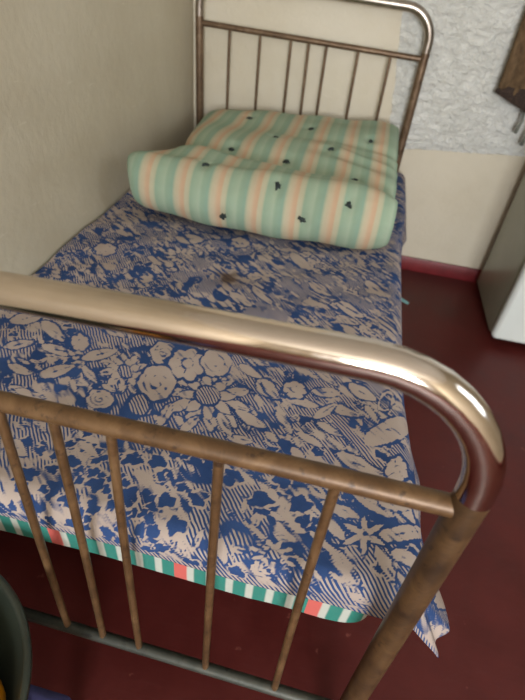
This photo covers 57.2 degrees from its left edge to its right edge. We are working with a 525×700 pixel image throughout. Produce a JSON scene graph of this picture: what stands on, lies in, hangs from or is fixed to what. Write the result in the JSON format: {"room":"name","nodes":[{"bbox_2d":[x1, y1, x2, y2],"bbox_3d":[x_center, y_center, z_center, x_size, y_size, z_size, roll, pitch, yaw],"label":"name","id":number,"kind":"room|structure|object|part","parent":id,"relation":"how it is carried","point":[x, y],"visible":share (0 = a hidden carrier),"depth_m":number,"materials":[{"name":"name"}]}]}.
{"room":"bedroom","nodes":[
{"label":"bedroom","id":0,"kind":"room"},
{"bbox_2d":[0,0,193,275],"bbox_3d":[-0.945,0.092,-0.503,0.120,2.700,5.898,12,40,6],"label":"wall","id":1,"kind":"structure","parent":0,"point":[86,85],"depth_m":1.35,"materials":[{"name":"beige paint"}]},
{"bbox_2d":[0,269,524,699],"bbox_3d":[0.424,1.481,0.214,3.190,0.100,6.138,12,40,6],"label":"floor","id":2,"kind":"structure","parent":0,"point":[481,656],"depth_m":1.12,"materials":[{"name":"red"}]},
{"bbox_2d":[28,684,70,699],"bbox_3d":[-0.548,0.689,0.765,0.422,0.247,0.283,12,40,6],"label":"stool","id":3,"kind":"object","parent":2,"relation":"on","point":[35,693],"visible":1,"depth_m":0.77,"materials":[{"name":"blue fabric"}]},
{"bbox_2d":[0,575,31,699],"bbox_3d":[-0.538,0.521,0.646,0.452,0.170,0.452,12,40,6],"label":"tub","id":4,"kind":"object","parent":3,"relation":"on","point":[15,636],"visible":0.97,"depth_m":0.71,"materials":[{"name":"grey plastic"}]},
{"bbox_2d":[0,680,5,699],"bbox_3d":[-0.421,0.507,0.666,0.128,0.178,0.106,12,40,6],"label":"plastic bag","id":5,"kind":"object","parent":4,"relation":"in","point":[2,691],"visible":1,"depth_m":0.68,"materials":[{"name":"orange plastic"}]},
{"bbox_2d":[0,0,506,699],"bbox_3d":[-0.054,-0.347,1.402,0.954,1.114,2.034,12,40,6],"label":"bed","id":6,"kind":"object","parent":2,"relation":"on","point":[478,433],"visible":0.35,"depth_m":0.50,"materials":[{"name":"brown metal"}]},
{"bbox_3d":[-0.297,0.538,0.900,0.899,0.065,0.021,13,40,7],"label":"rail","id":7,"kind":"part","parent":6,"relation":"part of","materials":[{"name":"grey metal"}]},
{"bbox_3d":[-0.292,-0.984,2.245,0.034,0.957,0.060,12,40,6],"label":"post","id":8,"kind":"part","parent":6,"relation":"part of","materials":[{"name":"brown metal"}]},
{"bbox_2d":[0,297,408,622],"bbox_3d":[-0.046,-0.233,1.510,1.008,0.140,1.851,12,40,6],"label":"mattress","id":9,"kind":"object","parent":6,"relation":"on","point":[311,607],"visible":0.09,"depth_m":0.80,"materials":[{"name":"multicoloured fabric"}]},
{"bbox_2d":[0,172,449,656],"bbox_3d":[-0.020,-0.248,1.490,1.070,0.139,1.884,12,40,6],"label":"bedspread","id":10,"kind":"object","parent":9,"relation":"on","point":[268,524],"visible":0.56,"depth_m":0.95,"materials":[{"name":"blue fabric"}]},
{"bbox_2d":[127,109,398,248],"bbox_3d":[0.056,-0.674,1.748,0.836,0.203,0.896,12,40,6],"label":"pillow","id":11,"kind":"object","parent":10,"relation":"on","point":[323,179],"visible":1,"depth_m":1.45,"materials":[{"name":"multicoloured fabric"}]},
{"bbox_3d":[-0.240,0.075,0.549,0.899,0.069,0.024,13,40,7],"label":"cross rail","id":12,"kind":"part","parent":6,"relation":"part of","materials":[{"name":"brown metal"}]},
{"bbox_3d":[-0.230,0.000,0.491,0.943,0.193,0.042,13,40,7],"label":"footboard","id":13,"kind":"part","parent":6,"relation":"part of","materials":[{"name":"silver metal"}]},
{"bbox_3d":[0.185,-1.223,1.904,0.899,0.045,0.022,12,40,6],"label":"cross rail","id":14,"kind":"part","parent":6,"relation":"part of","materials":[{"name":"brown metal"}]},
{"bbox_3d":[0.193,-1.296,1.841,0.940,0.173,0.038,12,40,6],"label":"headboard","id":15,"kind":"part","parent":6,"relation":"part of","materials":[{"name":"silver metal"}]},
{"bbox_3d":[0.588,-0.790,2.151,0.034,0.933,0.060,12,40,6],"label":"post","id":16,"kind":"part","parent":6,"relation":"part of","materials":[{"name":"brown metal"}]},
{"bbox_3d":[0.164,0.453,0.700,0.036,0.794,0.069,12,40,6],"label":"post","id":17,"kind":"part","parent":6,"relation":"part of","materials":[{"name":"brown metal"}]},
{"bbox_2d":[477,170,524,343],"bbox_3d":[1.324,-0.619,1.729,0.562,1.360,0.539,12,40,6],"label":"refrigerator","id":18,"kind":"object","parent":2,"relation":"on","point":[501,278],"visible":1,"depth_m":1.99,"materials":[{"name":"white metal"}]},
{"bbox_3d":[1.282,-0.511,1.565,0.562,1.325,0.050,12,40,6],"label":"door","id":19,"kind":"part","parent":18,"relation":"part of","materials":[{"name":"white metal"}]},
{"bbox_2d":[194,0,524,268],"bbox_3d":[1.197,-1.421,1.626,3.190,2.700,0.120,12,40,6],"label":"wall","id":20,"kind":"structure","parent":0,"point":[462,165],"depth_m":2.02,"materials":[{"name":"white paint"}]},
{"bbox_2d":[401,255,480,282],"bbox_3d":[1.073,-0.371,2.408,2.938,0.072,0.013,12,40,6],"label":"baseboard","id":21,"kind":"structure","parent":20,"relation":"attached to","point":[407,263],"depth_m":2.42,"materials":[{"name":"red paint"}]},
{"bbox_3d":[1.078,-1.526,1.453,0.030,0.060,0.068,12,40,6],"label":"coat hook","id":22,"kind":"object","parent":20,"relation":"attached to","visible":0},
{"bbox_2d":[495,12,524,145],"bbox_3d":[1.035,-1.175,1.724,0.208,0.831,0.074,12,40,6],"label":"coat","id":23,"kind":"object","parent":22,"relation":"hanging from","point":[511,85],"visible":1,"depth_m":1.83,"materials":[{"name":"brown fabric"}]},
{"bbox_3d":[1.034,-0.916,1.930,0.020,0.092,0.015,27,44,23],"label":"tie cord","id":24,"kind":"part","parent":23,"relation":"part of","materials":[{"name":"grey fabric"}]},
{"bbox_3d":[1.070,-0.890,1.935,0.020,0.131,0.015,27,44,23],"label":"tie cord","id":25,"kind":"part","parent":23,"relation":"part of","materials":[{"name":"grey fabric"}]}
]}

